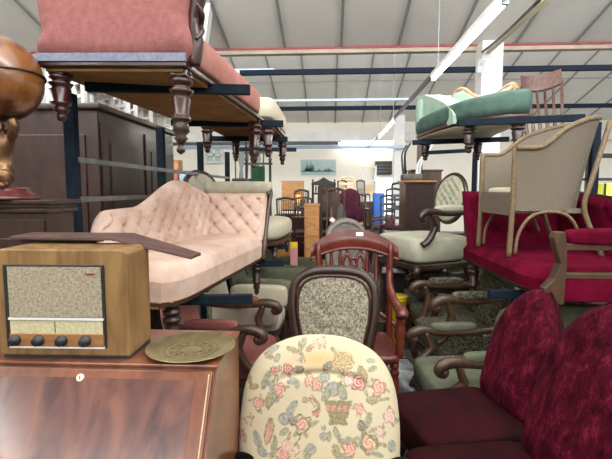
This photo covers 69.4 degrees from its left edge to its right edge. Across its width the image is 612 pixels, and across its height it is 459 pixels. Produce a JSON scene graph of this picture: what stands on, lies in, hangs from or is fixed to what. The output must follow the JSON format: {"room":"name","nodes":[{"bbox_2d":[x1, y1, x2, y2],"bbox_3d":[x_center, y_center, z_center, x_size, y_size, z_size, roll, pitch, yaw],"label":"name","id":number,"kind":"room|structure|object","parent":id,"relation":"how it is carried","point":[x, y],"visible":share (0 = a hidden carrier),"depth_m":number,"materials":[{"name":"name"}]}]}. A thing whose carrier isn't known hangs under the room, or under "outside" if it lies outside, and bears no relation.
{"room":"second-hand shop","nodes":[
{"label":"second-hand shop","id":0,"kind":"room"},
{"bbox_2d":[173,142,337,145],"bbox_3d":[-1.912,-2.932,15.125,6.000,0.100,0.080,0,5,3],"label":"trim","id":1,"kind":"structure","parent":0,"point":[213,143],"depth_m":15.04,"materials":[{"name":"black plastic"}]},
{"bbox_2d":[184,145,407,149],"bbox_3d":[-0.473,-2.870,15.454,8.000,0.110,0.100,0,5,3],"label":"trim","id":2,"kind":"structure","parent":0,"point":[325,146],"depth_m":15.33,"materials":[{"name":"blue paint"}]},
{"bbox_2d":[0,0,611,51],"bbox_3d":[1.725,-4.212,3.753,21.400,2.522,8.400,0,5,3],"label":"ceiling","id":3,"kind":"structure","parent":0,"point":[245,23],"depth_m":7.40,"materials":[{"name":"white metal"}]},
{"bbox_2d":[203,3,212,43],"bbox_3d":[-1.667,-3.447,7.123,0.821,2.466,0.285,2,6,26],"label":"trim","id":4,"kind":"structure","parent":3,"relation":"attached to","point":[208,11],"depth_m":7.07,"materials":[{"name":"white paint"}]},
{"bbox_2d":[14,0,611,48],"bbox_3d":[2.011,-4.138,3.744,21.572,2.431,8.368,0,5,3],"label":"ceiling beams","id":5,"kind":"structure","parent":3,"relation":"attached to","point":[18,2],"depth_m":7.33,"materials":[{"name":"grey metal"}]},
{"bbox_2d":[367,0,439,147],"bbox_3d":[1.501,-3.433,3.382,0.070,3.479,23.500,0,5,3],"label":"lamp trunking","id":6,"kind":"object","parent":3,"relation":"attached to","point":[424,84],"depth_m":7.96,"materials":[{"name":"metal"}]},
{"bbox_2d":[41,51,611,123],"bbox_3d":[2.204,-5.040,12.552,21.400,2.608,8.700,0,5,3],"label":"ceiling","id":7,"kind":"structure","parent":0,"point":[574,89],"depth_m":14.06,"materials":[{"name":"white metal"}]},
{"bbox_2d":[273,98,408,101],"bbox_3d":[0.758,-3.501,11.963,4.200,0.060,0.100,0,5,3],"label":"trim","id":8,"kind":"structure","parent":0,"point":[347,99],"depth_m":11.91,"materials":[{"name":"paint"}]},
{"bbox_2d":[197,231,519,456],"bbox_3d":[1.725,1.278,4.243,21.400,0.100,27.000,0,5,3],"label":"floor","id":9,"kind":"structure","parent":0,"point":[407,353],"depth_m":4.99,"materials":[{"name":"concrete"}]},
{"bbox_2d":[0,199,81,248],"bbox_3d":[-1.421,0.636,2.120,0.640,1.556,0.250,0,5,3],"label":"cabinet","id":10,"kind":"object","parent":9,"relation":"on","point":[17,217],"visible":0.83,"depth_m":1.94,"materials":[{"name":"brown wood"}]},
{"bbox_2d":[0,35,46,199],"bbox_3d":[-1.386,-0.500,1.991,0.396,0.728,0.396,2,5,20],"label":"globe","id":11,"kind":"object","parent":10,"relation":"on","point":[23,81],"visible":1,"depth_m":1.94,"materials":[{"name":"brown wood"}]},
{"bbox_2d":[4,102,175,329],"bbox_3d":[-2.170,0.098,4.249,1.390,2.250,1.680,0,5,3],"label":"wardrobe","id":12,"kind":"object","parent":9,"relation":"on","point":[107,133],"visible":0.38,"depth_m":3.39,"materials":[{"name":"brown wood"}]},
{"bbox_2d":[45,69,129,113],"bbox_3d":[-1.772,-1.285,3.601,0.420,0.620,0.480,2,6,23],"label":"wicker chair","id":13,"kind":"object","parent":12,"relation":"on","point":[77,87],"visible":0.16,"depth_m":3.63,"materials":[{"name":"white wicker"}]},
{"bbox_2d":[89,94,152,122],"bbox_3d":[-1.723,-1.324,4.148,0.420,0.600,0.480,0,5,-2],"label":"wicker chair","id":14,"kind":"object","parent":12,"relation":"on","point":[133,108],"visible":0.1,"depth_m":4.16,"materials":[{"name":"white paint"}]},
{"bbox_2d":[133,106,172,129],"bbox_3d":[-1.695,-1.359,4.656,0.420,0.580,0.460,1,5,13],"label":"wicker chair","id":15,"kind":"object","parent":12,"relation":"on","point":[145,111],"visible":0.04,"depth_m":4.85,"materials":[{"name":"white paint"}]},
{"bbox_2d":[0,329,239,458],"bbox_3d":[-0.746,0.950,1.616,0.917,1.021,0.566,0,5,3],"label":"bureau","id":16,"kind":"object","parent":9,"relation":"on","point":[140,406],"visible":0.87,"depth_m":1.43,"materials":[{"name":"brown wood"}]},
{"bbox_2d":[0,243,150,358],"bbox_3d":[-0.824,0.249,1.576,0.455,0.380,0.228,0,5,2],"label":"radio","id":17,"kind":"object","parent":16,"relation":"on","point":[58,300],"visible":0.95,"depth_m":1.50,"materials":[{"name":"brown wood"}]},
{"bbox_2d":[7,267,102,317],"bbox_3d":[-0.847,0.211,1.492,0.320,0.172,0.008,0,5,2],"label":"speaker grille","id":18,"kind":"object","parent":17,"relation":"attached to","point":[32,292],"depth_m":1.49,"materials":[{"name":"fabric"}]},
{"bbox_2d":[10,232,200,259],"bbox_3d":[-0.769,0.063,1.712,0.719,0.085,0.190,0,5,3],"label":"board","id":19,"kind":"object","parent":17,"relation":"on","point":[149,243],"visible":1,"depth_m":1.68,"materials":[{"name":"brown wood"}]},
{"bbox_2d":[145,332,234,362],"bbox_3d":[-0.416,0.429,1.604,0.317,0.016,0.317,0,5,3],"label":"brass tray","id":20,"kind":"object","parent":16,"relation":"on","point":[187,347],"visible":1,"depth_m":1.62,"materials":[{"name":"brown metal"}]},
{"bbox_2d":[63,82,296,329],"bbox_3d":[-0.660,0.149,4.185,1.011,2.160,3.697,0,5,3],"label":"rack","id":21,"kind":"object","parent":9,"relation":"on","point":[73,159],"visible":0.52,"depth_m":2.43,"materials":[{"name":"blue metal"}]},
{"bbox_2d":[35,0,263,168],"bbox_3d":[-0.783,-1.031,2.784,0.853,1.226,1.608,1,5,7],"label":"settee","id":22,"kind":"object","parent":21,"relation":"on","point":[141,42],"visible":0.97,"depth_m":2.03,"materials":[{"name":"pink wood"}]},
{"bbox_2d":[91,180,272,329],"bbox_3d":[-0.748,0.126,3.060,0.637,0.948,1.800,1,5,10],"label":"chaise longue","id":23,"kind":"object","parent":21,"relation":"on","point":[228,223],"visible":0.83,"depth_m":3.04,"materials":[{"name":"pink fabric"}]},
{"bbox_2d":[183,170,250,274],"bbox_3d":[-0.896,-0.067,4.388,0.575,1.060,0.460,4,6,38],"label":"chair","id":24,"kind":"object","parent":21,"relation":"on","point":[198,181],"visible":0.16,"depth_m":4.44,"materials":[{"name":"beige fabric"}]},
{"bbox_2d":[201,97,286,164],"bbox_3d":[-0.585,-1.026,4.500,0.682,0.663,1.350,0,5,3],"label":"settee","id":25,"kind":"object","parent":21,"relation":"on","point":[269,109],"visible":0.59,"depth_m":4.04,"materials":[{"name":"brown wood"}]},
{"bbox_2d":[267,216,291,259],"bbox_3d":[-0.486,0.086,5.112,0.570,0.460,1.255,1,5,7],"label":"chair","id":26,"kind":"object","parent":21,"relation":"on","point":[279,228],"visible":0.36,"depth_m":4.70,"materials":[{"name":"beige fabric"}]},
{"bbox_2d":[160,296,282,388],"bbox_3d":[-0.608,0.876,3.250,0.786,0.903,0.751,0,5,5],"label":"armchair","id":27,"kind":"object","parent":9,"relation":"on","point":[253,340],"visible":0.42,"depth_m":2.96,"materials":[{"name":"pink fabric"}]},
{"bbox_2d":[204,281,287,342],"bbox_3d":[-0.548,0.820,4.046,0.714,0.876,0.700,0,5,5],"label":"armchair","id":28,"kind":"object","parent":9,"relation":"on","point":[274,324],"visible":0.4,"depth_m":3.84,"materials":[{"name":"beige fabric"}]},
{"bbox_2d":[229,267,302,337],"bbox_3d":[-0.421,0.724,4.843,0.800,0.922,0.780,1,5,13],"label":"armchair","id":29,"kind":"object","parent":9,"relation":"on","point":[283,276],"visible":0.12,"depth_m":4.79,"materials":[{"name":"green fabric"}]},
{"bbox_2d":[276,230,292,257],"bbox_3d":[-0.321,0.529,6.386,0.240,1.010,0.395,0,5,3],"label":"base cabinet","id":30,"kind":"object","parent":9,"relation":"on","point":[280,252],"visible":0.05,"depth_m":6.19,"materials":[{"name":"orange wood"}]},
{"bbox_2d":[261,249,315,268],"bbox_3d":[-0.275,0.661,5.664,0.796,0.903,0.780,1,5,13],"label":"armchair","id":31,"kind":"object","parent":9,"relation":"on","point":[303,262],"visible":0.07,"depth_m":5.85,"materials":[{"name":"green fabric"}]},
{"bbox_2d":[281,181,304,211],"bbox_3d":[-0.429,-0.650,14.637,0.734,1.893,0.555,0,5,3],"label":"dresser","id":32,"kind":"object","parent":9,"relation":"on","point":[288,187],"visible":0.27,"depth_m":14.34,"materials":[{"name":"orange wood"}]},
{"bbox_2d":[290,242,297,264],"bbox_3d":[-0.158,0.623,5.845,0.095,0.920,0.014,0,5,3],"label":"strip","id":33,"kind":"object","parent":9,"relation":"on","point":[293,245],"visible":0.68,"depth_m":5.81,"materials":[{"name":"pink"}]},
{"bbox_2d":[291,216,303,241],"bbox_3d":[-0.045,0.354,7.567,0.380,1.150,0.455,0,5,3],"label":"base cabinet","id":34,"kind":"object","parent":9,"relation":"on","point":[297,222],"visible":0.05,"depth_m":7.34,"materials":[{"name":"brown wood"}]},
{"bbox_2d":[294,189,308,216],"bbox_3d":[-0.049,-0.455,7.523,0.275,0.477,0.326,-1,5,-12],"label":"spindle chair","id":35,"kind":"object","parent":34,"relation":"on","point":[298,207],"visible":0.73,"depth_m":7.62,"materials":[{"name":"brown wood"}]},
{"bbox_2d":[295,229,303,256],"bbox_3d":[0.034,0.522,6.473,0.360,1.010,0.434,0,5,3],"label":"base cabinet","id":36,"kind":"object","parent":9,"relation":"on","point":[300,232],"visible":0.15,"depth_m":6.24,"materials":[{"name":"brown wood"}]},
{"bbox_2d":[304,203,319,256],"bbox_3d":[0.086,0.347,6.147,0.220,1.415,0.395,0,5,3],"label":"drawers","id":37,"kind":"object","parent":9,"relation":"on","point":[311,210],"visible":0.38,"depth_m":5.94,"materials":[{"name":"orange wood"}]},
{"bbox_2d":[318,186,322,258],"bbox_3d":[0.195,0.228,6.143,0.120,1.654,0.250,0,5,3],"label":"leaning board","id":38,"kind":"object","parent":9,"relation":"on","point":[320,188],"visible":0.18,"depth_m":6.08,"materials":[{"name":"brown wood"}]},
{"bbox_2d":[235,334,407,458],"bbox_3d":[0.048,0.971,1.635,0.762,0.976,0.807,0,5,3],"label":"upholstered chair","id":39,"kind":"object","parent":9,"relation":"on","point":[310,396],"visible":1,"depth_m":1.81,"materials":[{"name":"beige fabric"}]},
{"bbox_2d":[318,185,332,236],"bbox_3d":[0.444,-0.095,9.416,0.359,1.715,0.494,0,5,3],"label":"tall cabinet","id":40,"kind":"object","parent":9,"relation":"on","point":[325,186],"visible":0.13,"depth_m":9.13,"materials":[{"name":"brown wood"}]},
{"bbox_2d":[288,265,379,349],"bbox_3d":[0.151,0.820,2.551,0.580,1.141,0.654,0,5,5],"label":"chair","id":41,"kind":"object","parent":9,"relation":"on","point":[338,300],"visible":0.46,"depth_m":2.74,"materials":[{"name":"beige fabric"}]},
{"bbox_2d":[310,230,408,393],"bbox_3d":[0.353,0.677,3.169,0.686,1.299,0.715,0,5,3],"label":"chair","id":42,"kind":"object","parent":9,"relation":"on","point":[390,353],"visible":0.52,"depth_m":3.33,"materials":[{"name":"red wood"}]},
{"bbox_2d":[361,201,372,229],"bbox_3d":[1.280,-0.141,12.378,1.540,1.280,0.555,0,5,3],"label":"dresser","id":43,"kind":"object","parent":9,"relation":"on","point":[369,204],"visible":0.02,"depth_m":12.06,"materials":[{"name":"brown wood"}]},
{"bbox_2d":[362,166,376,200],"bbox_3d":[2.046,-0.872,14.390,0.435,2.378,0.400,0,5,3],"label":"shelving unit","id":44,"kind":"object","parent":9,"relation":"on","point":[363,167],"visible":0.32,"depth_m":14.14,"materials":[{"name":"white paint"}]},
{"bbox_2d":[373,193,383,231],"bbox_3d":[1.946,-0.222,11.935,0.270,1.521,0.410,0,5,3],"label":"locker","id":45,"kind":"object","parent":9,"relation":"on","point":[376,196],"visible":0.42,"depth_m":11.70,"materials":[{"name":"metal"}]},
{"bbox_2d":[369,218,390,264],"bbox_3d":[1.533,0.281,9.230,0.425,1.002,0.497,1,5,15],"label":"dining chair","id":46,"kind":"object","parent":9,"relation":"on","point":[378,219],"visible":0.27,"depth_m":9.42,"materials":[{"name":"wood"}]},
{"bbox_2d":[377,309,385,331],"bbox_3d":[0.442,1.026,4.484,0.660,0.360,0.555,0,5,3],"label":"chest","id":47,"kind":"object","parent":9,"relation":"on","point":[382,321],"visible":0.12,"depth_m":4.22,"materials":[{"name":"brown wood"}]},
{"bbox_2d":[325,217,373,277],"bbox_3d":[0.435,0.373,4.432,0.487,0.976,0.612,0,5,-3],"label":"tub chair","id":48,"kind":"object","parent":47,"relation":"on","point":[341,224],"visible":0.2,"depth_m":4.62,"materials":[{"name":"grey fabric"}]},
{"bbox_2d":[380,267,405,331],"bbox_3d":[0.966,0.806,4.996,0.250,0.705,0.330,0,5,3],"label":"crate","id":49,"kind":"object","parent":9,"relation":"on","point":[398,273],"visible":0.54,"depth_m":4.83,"materials":[{"name":"plastic"}]},
{"bbox_2d":[392,115,404,222],"bbox_3d":[3.259,-1.898,15.640,0.360,4.200,0.340,0,5,3],"label":"column","id":50,"kind":"structure","parent":9,"relation":"on","point":[399,125],"depth_m":15.41,"materials":[{"name":"white paint"}]},
{"bbox_2d":[392,293,408,343],"bbox_3d":[0.937,0.933,4.507,0.210,0.540,0.210,0,5,3],"label":"tub","id":51,"kind":"object","parent":9,"relation":"on","point":[403,298],"visible":0.38,"depth_m":4.44,"materials":[{"name":"plastic"}]},
{"bbox_2d":[388,355,416,392],"bbox_3d":[0.768,1.183,3.583,0.294,0.217,0.797,-1,5,-9],"label":"plastic bundle","id":52,"kind":"object","parent":9,"relation":"on","point":[406,372],"visible":0.23,"depth_m":3.40,"materials":[{"name":"grey plastic"}]},
{"bbox_2d":[397,180,436,230],"bbox_3d":[1.715,0.110,6.952,0.480,1.745,0.665,0,5,3],"label":"cabinet","id":53,"kind":"object","parent":9,"relation":"on","point":[415,196],"visible":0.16,"depth_m":6.62,"materials":[{"name":"brown wood"}]},
{"bbox_2d":[400,143,433,179],"bbox_3d":[1.690,-1.028,6.754,0.451,0.557,0.348,0,5,3],"label":"chair","id":54,"kind":"object","parent":53,"relation":"on","point":[417,176],"visible":0.77,"depth_m":6.64,"materials":[{"name":"grey metal"}]},
{"bbox_2d":[407,169,442,231],"bbox_3d":[2.074,-0.070,7.822,0.540,1.948,0.444,0,5,3],"label":"tall cabinet","id":55,"kind":"object","parent":9,"relation":"on","point":[428,174],"visible":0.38,"depth_m":7.53,"materials":[{"name":"brown wood"}]},
{"bbox_2d":[394,266,465,326],"bbox_3d":[1.396,0.708,4.860,0.686,0.953,0.658,-1,5,-7],"label":"armchair","id":56,"kind":"object","parent":9,"relation":"on","point":[455,271],"visible":0.13,"depth_m":4.75,"materials":[{"name":"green fabric"}]},
{"bbox_2d":[404,268,482,348],"bbox_3d":[1.344,0.755,4.220,0.690,0.973,0.615,0,5,-1],"label":"armchair","id":57,"kind":"object","parent":9,"relation":"on","point":[415,308],"visible":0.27,"depth_m":4.23,"materials":[{"name":"green fabric"}]},
{"bbox_2d":[405,307,506,390],"bbox_3d":[1.131,0.934,2.992,0.758,0.832,0.680,0,5,-3],"label":"armchair","id":58,"kind":"object","parent":9,"relation":"on","point":[449,371],"visible":0.34,"depth_m":2.99,"materials":[{"name":"green fabric"}]},
{"bbox_2d":[408,270,513,358],"bbox_3d":[1.255,0.780,3.605,0.700,1.032,0.615,0,5,-3],"label":"armchair","id":59,"kind":"object","parent":9,"relation":"on","point":[487,310],"visible":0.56,"depth_m":3.44,"materials":[{"name":"green fabric"}]},
{"bbox_2d":[396,288,563,456],"bbox_3d":[0.878,0.852,2.267,0.798,1.102,0.524,-1,5,-11],"label":"velvet chair","id":60,"kind":"object","parent":9,"relation":"on","point":[521,338],"visible":0.75,"depth_m":2.20,"materials":[{"name":"red fabric"}]},
{"bbox_2d":[473,40,503,190],"bbox_3d":[3.215,-1.188,7.913,0.360,4.160,0.340,0,5,3],"label":"column","id":61,"kind":"structure","parent":9,"relation":"on","point":[490,81],"depth_m":7.62,"materials":[{"name":"white paint"}]},
{"bbox_2d":[477,59,485,72],"bbox_3d":[3.014,-2.808,7.599,0.149,0.235,0.008,0,5,3],"label":"paper notice","id":62,"kind":"object","parent":61,"relation":"attached to","point":[481,63],"visible":1,"depth_m":7.60,"materials":[{"name":"grey paper"}]},
{"bbox_2d":[481,0,549,52],"bbox_3d":[2.647,-2.552,5.259,0.070,0.631,4.858,1,5,11],"label":"trim","id":63,"kind":"structure","parent":61,"relation":"attached to","point":[542,3],"depth_m":5.56,"materials":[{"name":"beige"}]},
{"bbox_2d":[412,114,601,305],"bbox_3d":[1.677,0.131,4.385,1.120,2.160,3.570,0,5,3],"label":"rack","id":64,"kind":"object","parent":9,"relation":"on","point":[512,294],"visible":0.38,"depth_m":3.30,"materials":[{"name":"blue metal"}]},
{"bbox_2d":[378,172,469,280],"bbox_3d":[1.179,-0.034,4.300,0.777,1.049,0.761,-2,6,-25],"label":"chair","id":65,"kind":"object","parent":64,"relation":"on","point":[435,250],"visible":0.88,"depth_m":4.07,"materials":[{"name":"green fabric"}]},
{"bbox_2d":[415,82,532,160],"bbox_3d":[1.602,-1.096,4.404,0.848,0.730,1.599,1,5,7],"label":"chaise","id":66,"kind":"object","parent":64,"relation":"on","point":[436,116],"visible":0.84,"depth_m":4.06,"materials":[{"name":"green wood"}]},
{"bbox_2d":[462,191,611,303],"bbox_3d":[1.687,0.171,2.978,0.870,0.878,1.568,0,5,3],"label":"sofa","id":67,"kind":"object","parent":64,"relation":"on","point":[566,263],"visible":0.72,"depth_m":2.83,"materials":[{"name":"fabric"}]},
{"bbox_2d":[476,115,611,256],"bbox_3d":[1.652,-0.302,3.103,0.689,0.934,0.639,0,5,1],"label":"tub chair","id":68,"kind":"object","parent":67,"relation":"on","point":[542,171],"visible":0.94,"depth_m":2.84,"materials":[{"name":"wicker"}]},
{"bbox_2d":[488,187,509,191],"bbox_3d":[1.566,-0.262,3.108,0.440,0.070,0.480,0,5,1],"label":"seat cushion","id":69,"kind":"object","parent":68,"relation":"on","point":[501,189],"depth_m":3.08,"materials":[{"name":"beige fabric"}]},
{"bbox_2d":[405,302,611,458],"bbox_3d":[0.840,0.867,1.722,0.817,1.170,0.524,-1,5,-7],"label":"velvet chair","id":70,"kind":"object","parent":9,"relation":"on","point":[569,415],"visible":1,"depth_m":1.72,"materials":[{"name":"red fabric"}]},
{"bbox_2d":[558,302,602,328],"bbox_3d":[1.642,0.922,2.550,0.400,0.910,0.445,1,5,13],"label":"chair","id":71,"kind":"object","parent":9,"relation":"on","point":[570,312],"visible":0.1,"depth_m":2.67,"materials":[{"name":"fabric"}]},
{"bbox_2d":[582,153,611,191],"bbox_3d":[4.273,-0.010,6.302,0.850,2.100,0.450,0,5,3],"label":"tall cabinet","id":72,"kind":"object","parent":9,"relation":"on","point":[605,155],"visible":0.09,"depth_m":6.04,"materials":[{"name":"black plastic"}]},
{"bbox_2d":[582,178,611,180],"bbox_3d":[4.273,-0.708,6.240,0.850,0.030,0.450,0,5,3],"label":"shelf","id":73,"kind":"object","parent":72,"relation":"attached to","point":[584,179],"depth_m":6.04,"materials":[{"name":"grey metal"}]},
{"bbox_3d":[0.371,0.750,6.675,0.460,0.520,0.475,0,5,3],"label":"chest","id":74,"kind":"object","parent":9,"relation":"on","visible":0},
{"bbox_2d":[323,188,345,234],"bbox_3d":[0.390,-0.070,6.653,0.313,1.120,0.434,2,6,23],"label":"chair","id":75,"kind":"object","parent":74,"relation":"on","point":[335,203],"visible":0.4,"depth_m":6.76,"materials":[{"name":"brown wood"}]},
{"bbox_3d":[1.208,0.378,9.821,0.502,0.700,0.500,0,5,3],"label":"table","id":76,"kind":"object","parent":9,"relation":"on","visible":0},
{"bbox_2d":[360,194,370,229],"bbox_3d":[1.205,-0.395,9.776,0.369,0.793,0.408,-1,5,-9],"label":"slatted chair","id":77,"kind":"object","parent":76,"relation":"on","point":[362,195],"visible":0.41,"depth_m":9.91,"materials":[{"name":"brown wood"}]},
{"bbox_3d":[1.612,0.585,8.805,0.320,0.470,0.434,0,5,3],"label":"cabinet","id":78,"kind":"object","parent":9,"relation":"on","visible":0},
{"bbox_2d":[379,194,395,234],"bbox_3d":[1.621,-0.172,8.788,0.313,1.044,0.428,1,5,11],"label":"slatted chair","id":79,"kind":"object","parent":78,"relation":"on","point":[388,195],"visible":0.54,"depth_m":8.91,"materials":[{"name":"black wood"}]},
{"bbox_3d":[2.996,0.450,4.522,1.360,1.500,0.660,0,5,3],"label":"sideboard","id":80,"kind":"object","parent":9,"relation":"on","visible":0},
{"bbox_2d":[520,69,580,188],"bbox_3d":[2.439,-0.970,4.480,0.626,1.378,0.754,2,6,25],"label":"chair","id":81,"kind":"object","parent":80,"relation":"on","point":[547,81],"visible":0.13,"depth_m":4.69,"materials":[{"name":"pink wood"}]},
{"bbox_2d":[598,184,611,195],"bbox_3d":[2.985,-0.378,4.421,0.130,0.160,0.195,0,5,3],"label":"box","id":82,"kind":"object","parent":80,"relation":"on","point":[604,189],"visible":0.42,"depth_m":4.34,"materials":[{"name":"yellow"}]},
{"bbox_3d":[-0.852,0.370,7.613,1.040,1.110,0.555,0,5,3],"label":"sideboard","id":83,"kind":"object","parent":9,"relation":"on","visible":0},
{"bbox_2d":[244,142,272,215],"bbox_3d":[-0.793,-0.810,7.361,0.476,1.285,0.070,0,5,3],"label":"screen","id":84,"kind":"object","parent":83,"relation":"on","point":[258,174],"visible":0.34,"depth_m":7.34,"materials":[{"name":"brown wood"}]},
{"bbox_3d":[1.037,0.166,11.016,0.740,0.910,0.544,0,5,3],"label":"cabinet","id":85,"kind":"object","parent":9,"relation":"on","visible":0},
{"bbox_2d":[339,176,354,192],"bbox_3d":[1.037,-0.806,10.973,0.388,1.038,0.502,0,5,-1],"label":"chair","id":86,"kind":"object","parent":85,"relation":"on","point":[340,178],"visible":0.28,"depth_m":11.14,"materials":[{"name":"beige wood"}]},
{"bbox_3d":[0.797,0.514,8.750,0.900,0.620,0.800,0,5,3],"label":"table","id":87,"kind":"object","parent":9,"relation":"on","visible":0},
{"bbox_2d":[329,188,363,221],"bbox_3d":[0.807,-0.290,8.635,0.640,1.029,0.633,1,5,15],"label":"chair","id":88,"kind":"object","parent":87,"relation":"on","point":[353,210],"visible":0.38,"depth_m":8.73,"materials":[{"name":"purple fabric"}]},
{"bbox_3d":[0.582,0.707,7.263,0.540,0.500,0.555,0,5,3],"label":"chest","id":89,"kind":"object","parent":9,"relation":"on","visible":0},
{"bbox_2d":[330,203,345,223],"bbox_3d":[0.575,0.015,7.248,0.378,0.907,0.542,-1,5,-11],"label":"chair","id":90,"kind":"object","parent":89,"relation":"on","point":[340,211],"visible":0.12,"depth_m":7.40,"materials":[{"name":"grey fabric"}]},
{"bbox_3d":[-0.334,0.604,8.309,0.540,0.520,0.555,0,5,3],"label":"chest","id":91,"kind":"object","parent":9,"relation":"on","visible":0},
{"bbox_2d":[276,197,294,218],"bbox_3d":[-0.341,-0.132,8.286,0.388,0.952,0.490,-1,5,-12],"label":"dining chair","id":92,"kind":"object","parent":91,"relation":"on","point":[281,198],"visible":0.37,"depth_m":8.44,"materials":[{"name":"brown wood"}]},
{"bbox_3d":[1.650,0.620,8.404,0.320,0.470,0.434,0,5,3],"label":"cabinet","id":93,"kind":"object","parent":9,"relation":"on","visible":0},
{"bbox_2d":[385,188,398,229],"bbox_3d":[1.661,-0.205,8.390,0.313,1.181,0.447,1,5,11],"label":"slatted chair","id":94,"kind":"object","parent":93,"relation":"on","point":[387,227],"visible":0.34,"depth_m":8.52,"materials":[{"name":"black wood"}]},
{"bbox_3d":[1.677,0.656,8.004,0.320,0.470,0.434,0,5,3],"label":"cabinet","id":95,"kind":"object","parent":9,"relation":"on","visible":0},
{"bbox_2d":[391,182,398,229],"bbox_3d":[1.690,-0.223,7.992,0.313,1.287,0.462,1,5,11],"label":"slatted chair","id":96,"kind":"object","parent":95,"relation":"on","point":[394,183],"visible":0.26,"depth_m":8.13,"materials":[{"name":"black wood"}]},
{"bbox_3d":[-1.241,0.040,8.919,1.070,1.535,0.400,0,5,3],"label":"bookcase","id":97,"kind":"object","parent":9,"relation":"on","visible":0},
{"bbox_2d":[232,151,248,180],"bbox_3d":[-1.289,-1.165,8.657,0.285,0.887,0.390,0,5,3],"label":"chair","id":98,"kind":"object","parent":97,"relation":"on","point":[241,158],"visible":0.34,"depth_m":8.77,"materials":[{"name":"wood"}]},
{"bbox_3d":[-1.958,0.138,7.105,0.600,1.662,0.444,0,5,3],"label":"cabinet","id":99,"kind":"object","parent":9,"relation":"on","visible":0},
{"bbox_2d":[174,173,178,179],"bbox_3d":[-2.044,-0.781,6.929,0.150,0.200,0.200,0,5,3],"label":"carton","id":100,"kind":"object","parent":99,"relation":"on","point":[176,176],"visible":0.04,"depth_m":6.82,"materials":[{"name":"brown cardboard"}]},
{"bbox_2d":[174,160,182,169],"bbox_3d":[-2.027,-0.985,6.910,0.136,0.200,0.200,0,5,3],"label":"carton","id":101,"kind":"object","parent":100,"relation":"on","point":[178,164],"visible":0.4,"depth_m":6.81,"materials":[{"name":"brown cardboard"}]},
{"bbox_3d":[0.327,0.591,7.719,0.520,0.650,0.555,0,5,3],"label":"chest","id":102,"kind":"object","parent":9,"relation":"on","visible":0},
{"bbox_2d":[311,177,335,220],"bbox_3d":[0.303,-0.320,7.660,0.443,1.176,0.427,0,5,3],"label":"chair","id":103,"kind":"object","parent":102,"relation":"on","point":[323,181],"visible":0.34,"depth_m":7.80,"materials":[{"name":"brown wood"}]},
{"bbox_2d":[166,120,611,230],"bbox_3d":[2.444,-2.044,17.280,21.400,4.200,0.200,0,5,3],"label":"wall","id":104,"kind":"structure","parent":0,"point":[350,162],"depth_m":17.16,"materials":[{"name":"beige paint"}]},
{"bbox_2d":[205,149,222,162],"bbox_3d":[-3.607,-2.921,17.330,0.690,0.650,0.100,0,5,3],"label":"window","id":105,"kind":"structure","parent":104,"relation":"in","point":[215,156],"depth_m":17.31,"materials":[{"name":"white glass"}]},
{"bbox_2d":[300,159,336,175],"bbox_3d":[0.481,-2.420,17.231,1.453,0.675,0.043,0,5,3],"label":"painting","id":106,"kind":"object","parent":104,"relation":"attached to","point":[308,167],"visible":1,"depth_m":17.21,"materials":[{"name":"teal paper"}]},
{"bbox_2d":[100,51,611,122],"bbox_3d":[2.489,-4.967,12.542,21.572,2.517,8.668,0,5,3],"label":"trim","id":107,"kind":"structure","parent":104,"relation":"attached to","point":[559,52],"depth_m":13.95,"materials":[{"name":"grey metal"}]},
{"bbox_2d":[373,175,391,215],"bbox_3d":[3.067,-1.014,17.157,0.927,2.170,0.160,0,5,3],"label":"door","id":108,"kind":"structure","parent":104,"relation":"in","point":[383,182],"depth_m":17.12,"materials":[{"name":"white paint"}]},
{"bbox_2d":[375,161,391,173],"bbox_3d":[2.967,-2.372,16.966,0.631,0.492,0.310,0,5,3],"label":"vent","id":109,"kind":"object","parent":104,"relation":"attached to","point":[383,167],"depth_m":16.82,"materials":[{"name":"black plastic"}]},
{"bbox_2d":[172,130,611,141],"bbox_3d":[2.431,-3.559,16.894,21.000,0.340,0.200,0,5,3],"label":"wall plate","id":110,"kind":"object","parent":104,"relation":"attached to","point":[388,135],"visible":0.33,"depth_m":16.86,"materials":[{"name":"white paint"}]},
{"bbox_2d":[341,140,392,142],"bbox_3d":[2.346,-3.349,16.747,2.034,0.096,0.070,0,5,3],"label":"lamp","id":111,"kind":"object","parent":110,"relation":"attached to","point":[342,141],"visible":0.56,"depth_m":16.73,"materials":[{"name":"white paint"}]},
{"bbox_2d":[279,103,611,110],"bbox_3d":[3.876,-3.257,11.765,10.000,0.100,0.100,0,5,3],"label":"trim","id":112,"kind":"structure","parent":0,"point":[587,105],"depth_m":11.83,"materials":[{"name":"blue paint"}]},
{"bbox_2d":[430,0,508,80],"bbox_3d":[1.551,-1.830,4.453,0.070,0.096,2.350,0,5,3],"label":"lamp","id":113,"kind":"object","parent":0,"point":[496,6],"visible":1,"depth_m":4.04,"materials":[{"name":"white paint"}]},
{"bbox_3d":[-8.860,-0.915,4.623,0.200,4.200,27.000,0,5,3],"label":"wall","id":114,"kind":"structure","parent":0,"visible":0},
{"bbox_2d":[30,42,611,56],"bbox_3d":[1.953,-3.265,8.068,21.000,0.070,0.140,0,5,3],"label":"beam","id":115,"kind":"structure","parent":114,"relation":"attached to","point":[589,47],"depth_m":8.04,"materials":[{"name":"metal"}]},
{"bbox_3d":[12.307,-0.808,3.431,0.200,4.200,27.100,0,5,3],"label":"wall","id":116,"kind":"structure","parent":0,"visible":0},
{"bbox_2d":[239,64,611,75],"bbox_3d":[6.489,-3.162,8.615,15.700,0.095,0.100,0,5,3],"label":"tie","id":117,"kind":"object","parent":116,"relation":"attached to","point":[543,68],"visible":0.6,"depth_m":8.82,"materials":[{"name":"blue paint"}]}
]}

